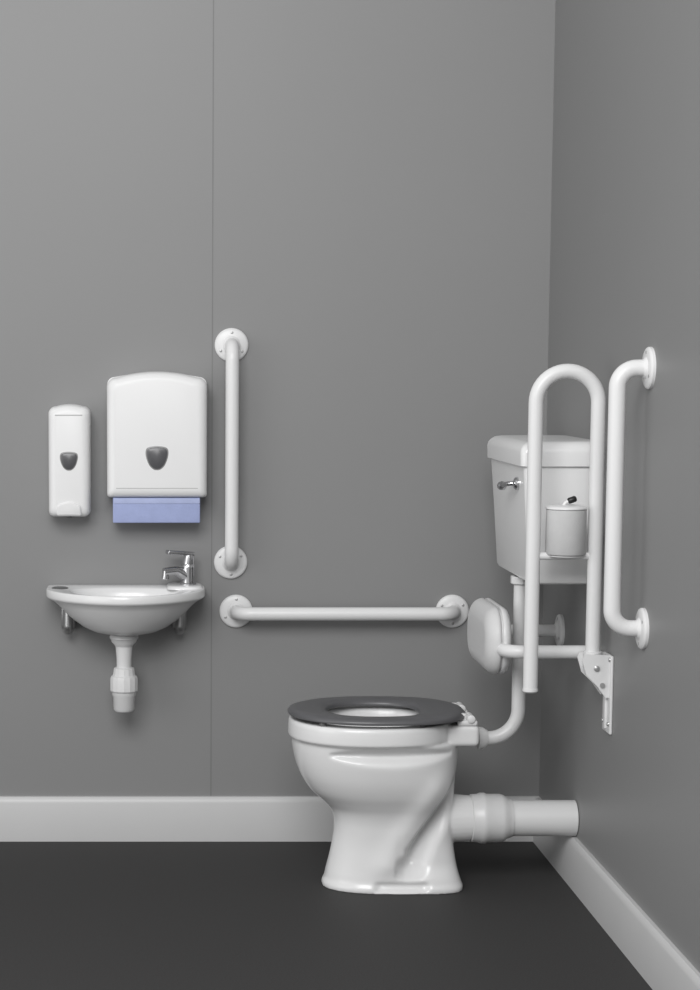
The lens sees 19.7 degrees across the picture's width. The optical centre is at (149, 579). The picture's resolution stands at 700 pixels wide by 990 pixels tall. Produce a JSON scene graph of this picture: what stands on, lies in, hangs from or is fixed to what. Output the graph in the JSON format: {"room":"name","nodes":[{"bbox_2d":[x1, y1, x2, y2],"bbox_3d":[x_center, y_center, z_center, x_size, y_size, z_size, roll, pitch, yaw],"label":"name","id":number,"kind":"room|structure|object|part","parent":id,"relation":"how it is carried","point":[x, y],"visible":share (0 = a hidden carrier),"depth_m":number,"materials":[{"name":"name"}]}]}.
{"room":"public restroom","nodes":[
{"label":"public restroom","id":0,"kind":"room"},
{"bbox_2d":[0,0,555,795],"bbox_3d":[-0.705,-0.766,5.515,3.791,3.000,0.100,0,6,0],"label":"wall","id":1,"kind":"structure","parent":0,"point":[382,169],"depth_m":5.47,"materials":[{"name":"grey paint"}]},
{"bbox_2d":[48,404,90,517],"bbox_3d":[-0.220,-0.325,5.459,0.114,0.309,0.105,0,6,0],"label":"soap dispenser","id":2,"kind":"object","parent":1,"relation":"attached to","point":[69,425],"visible":1,"depth_m":5.42,"materials":[{"name":"white plastic"}]},
{"bbox_2d":[46,582,204,635],"bbox_3d":[-0.067,0.091,5.404,0.432,0.140,0.300,0,6,0],"label":"basin","id":3,"kind":"object","parent":1,"relation":"attached to","point":[117,610],"visible":0.98,"depth_m":5.34,"materials":[{"name":"white ceramic"}]},
{"bbox_2d":[52,586,67,588],"bbox_3d":[-0.246,0.021,5.458,0.046,0.004,0.046,0,6,0],"label":"tap hole","id":4,"kind":"object","parent":3,"relation":"on","point":[53,587],"depth_m":5.44,"materials":[{"name":"grey metal"}]},
{"bbox_2d":[110,635,137,711],"bbox_3d":[-0.071,0.249,5.495,0.078,0.211,0.154,0,6,0],"label":"trap","id":5,"kind":"object","parent":3,"relation":"attached to","point":[123,681],"visible":0.95,"depth_m":5.43,"materials":[{"name":"white plastic"}]},
{"bbox_2d":[112,692,135,711],"bbox_3d":[-0.071,0.329,5.465,0.066,0.060,0.066,0,6,0],"label":"pipe","id":6,"kind":"object","parent":5,"relation":"on","point":[122,701],"depth_m":5.44,"materials":[{"name":"white plastic"}]},
{"bbox_2d":[162,550,195,584],"bbox_3d":[0.077,-0.035,5.472,0.100,0.096,0.044,-2,6,-16],"label":"tap","id":7,"kind":"object","parent":3,"relation":"on","point":[185,573],"visible":1,"depth_m":5.46,"materials":[{"name":"silver metal"}]},
{"bbox_3d":[0.072,-0.015,5.468,0.087,0.046,0.030,-3,7,-22],"label":"spout","id":8,"kind":"part","parent":7,"relation":"part of","materials":[{"name":"silver metal"}]},
{"bbox_3d":[0.082,-0.074,5.469,0.078,0.017,0.027,-2,6,-20],"label":"lever","id":9,"kind":"part","parent":7,"relation":"part of","materials":[{"name":"silver metal"}]},
{"bbox_3d":[0.105,-0.055,5.478,0.033,0.031,0.032,0,6,0],"label":"lever","id":10,"kind":"part","parent":7,"relation":"part of","materials":[{"name":"silver metal"}]},
{"bbox_2d":[167,582,201,589],"bbox_3d":[0.095,0.017,5.485,0.098,0.010,0.112,0,6,0],"label":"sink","id":11,"kind":"object","parent":3,"relation":"on","point":[176,585],"depth_m":5.44,"materials":[{"name":"white ceramic"}]},
{"bbox_2d":[107,372,206,496],"bbox_3d":[0.019,-0.396,5.448,0.273,0.341,0.112,0,6,0],"label":"paper towel dispenser","id":12,"kind":"object","parent":1,"relation":"attached to","point":[157,421],"visible":1,"depth_m":5.40,"materials":[{"name":"white plastic"}]},
{"bbox_2d":[113,497,199,522],"bbox_3d":[0.018,-0.192,5.462,0.237,0.068,0.066,0,6,0],"label":"paper towels","id":13,"kind":"object","parent":12,"relation":"hanging from","point":[125,509],"visible":0.96,"depth_m":5.43,"materials":[{"name":"blue paper"}]},
{"bbox_2d":[210,0,213,795],"bbox_3d":[0.171,-0.820,5.459,0.003,2.880,0.001,0,6,0],"label":"trim","id":14,"kind":"structure","parent":1,"relation":"attached to","point":[213,0],"depth_m":5.50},
{"bbox_2d":[214,328,247,578],"bbox_3d":[0.223,-0.342,5.466,0.092,0.689,0.086,0,6,0],"label":"grab rail","id":15,"kind":"object","parent":1,"relation":"attached to","point":[231,344],"visible":1,"depth_m":5.44,"materials":[{"name":"white metal"}]},
{"bbox_2d":[0,796,538,841],"bbox_3d":[-0.754,0.670,5.608,3.691,0.126,0.018,0,6,0],"label":"baseboard","id":16,"kind":"structure","parent":1,"relation":"attached to","point":[22,818],"depth_m":5.60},
{"bbox_2d":[219,595,468,627],"bbox_3d":[0.539,0.091,5.512,0.692,0.092,0.086,0,6,0],"label":"grab rail","id":17,"kind":"object","parent":1,"relation":"attached to","point":[236,611],"visible":1,"depth_m":5.48,"materials":[{"name":"white metal"}]},
{"bbox_2d":[0,842,651,989],"bbox_3d":[-0.705,0.997,3.590,3.791,0.100,4.300,0,6,0],"label":"floor","id":18,"kind":"structure","parent":0,"point":[74,915],"depth_m":4.79,"materials":[{"name":"plastic"}]},
{"bbox_2d":[288,696,478,894],"bbox_3d":[0.594,0.553,5.122,0.485,0.461,0.374,0,6,0],"label":"toilet","id":19,"kind":"object","parent":18,"relation":"on","point":[384,767],"visible":1,"depth_m":5.02,"materials":[{"name":"white ceramic"}]},
{"bbox_3d":[0.576,0.332,5.098,0.450,0.018,0.374,0,6,0],"label":"seat","id":20,"kind":"part","parent":19,"relation":"part of","materials":[{"name":"grey plastic"}]},
{"bbox_2d":[470,793,578,842],"bbox_3d":[0.955,0.610,5.128,0.268,0.130,0.130,0,6,0],"label":"pipe","id":21,"kind":"object","parent":19,"relation":"attached to","point":[497,818],"visible":0.94,"depth_m":5.08,"materials":[{"name":"white plastic"}]},
{"bbox_2d":[539,0,699,972],"bbox_3d":[1.141,-0.539,3.377,0.100,3.000,4.200,0,6,0],"label":"wall","id":22,"kind":"structure","parent":0,"point":[625,242],"depth_m":4.50,"materials":[{"name":"grey paint"}]},
{"bbox_2d":[467,598,584,673],"bbox_3d":[0.962,0.142,5.103,0.259,0.169,0.488,0,6,0],"label":"padded backrest","id":23,"kind":"object","parent":22,"relation":"attached to","point":[489,627],"visible":0.86,"depth_m":4.97,"materials":[{"name":"white plastic"}]},
{"bbox_2d":[467,598,501,673],"bbox_3d":[0.851,0.141,5.110,0.038,0.169,0.347,0,6,0],"label":"cushion","id":24,"kind":"object","parent":23,"relation":"on","point":[484,623],"depth_m":4.99,"materials":[{"name":"plastic"}]},
{"bbox_2d":[487,435,589,583],"bbox_3d":[0.978,-0.186,5.063,0.224,0.347,0.504,0,6,0],"label":"toilet cistern","id":25,"kind":"object","parent":22,"relation":"attached to","point":[565,459],"visible":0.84,"depth_m":4.85,"materials":[{"name":"ceramic"}]},
{"bbox_2d":[477,575,525,748],"bbox_3d":[0.900,0.211,5.086,0.127,0.445,0.058,0,6,0],"label":"pipe","id":26,"kind":"object","parent":25,"relation":"attached to","point":[486,737],"visible":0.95,"depth_m":5.08,"materials":[{"name":"white plastic"}]},
{"bbox_3d":[0.881,-0.235,4.943,0.030,0.023,0.092,-2,6,-15],"label":"flush lever","id":27,"kind":"part","parent":25,"relation":"part of","materials":[{"name":"silver metal"}]},
{"bbox_3d":[0.991,-0.328,5.048,0.199,0.061,0.504,0,6,0],"label":"lid","id":28,"kind":"part","parent":25,"relation":"part of","materials":[{"name":"ceramic"}]},
{"bbox_2d":[522,364,613,734],"bbox_3d":[0.988,-0.072,4.714,0.207,0.872,0.080,0,6,0],"label":"support rail","id":29,"kind":"object","parent":22,"relation":"attached to","point":[596,665],"visible":1,"depth_m":4.70,"materials":[{"name":"white metal"}]},
{"bbox_2d":[546,496,587,557],"bbox_3d":[0.979,-0.127,4.708,0.097,0.144,0.097,0,6,0],"label":"holder","id":30,"kind":"object","parent":29,"relation":"attached to","point":[565,506],"visible":0.91,"depth_m":4.68,"materials":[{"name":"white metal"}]},
{"bbox_2d":[545,509,586,555],"bbox_3d":[0.979,-0.113,4.709,0.094,0.107,0.094,0,6,0],"label":"toilet roll","id":31,"kind":"object","parent":30,"relation":"on","point":[565,529],"visible":0.84,"depth_m":4.67,"materials":[{"name":"paper"}]},
{"bbox_3d":[1.052,0.222,4.771,0.066,0.102,0.005,0,6,0],"label":"hinge plate","id":32,"kind":"part","parent":29,"relation":"part of","materials":[{"name":"white metal"}]},
{"bbox_3d":[1.052,0.227,4.719,0.066,0.102,0.005,0,6,0],"label":"hinge plate","id":33,"kind":"part","parent":29,"relation":"part of","materials":[{"name":"white metal"}]},
{"bbox_3d":[1.085,0.269,4.750,0.012,0.187,0.080,0,6,0],"label":"wall plate","id":34,"kind":"part","parent":29,"relation":"part of","materials":[{"name":"white metal"}]},
{"bbox_2d":[533,797,699,989],"bbox_3d":[1.082,0.891,3.519,0.018,0.126,4.182,0,6,0],"label":"baseboard","id":35,"kind":"structure","parent":22,"relation":"attached to","point":[660,963],"depth_m":4.57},
{"bbox_2d":[603,347,655,648],"bbox_3d":[1.046,-0.177,4.386,0.090,0.664,0.092,0,6,0],"label":"grab rail","id":36,"kind":"object","parent":22,"relation":"attached to","point":[645,367],"visible":1,"depth_m":4.37,"materials":[{"name":"white metal"}]}
]}

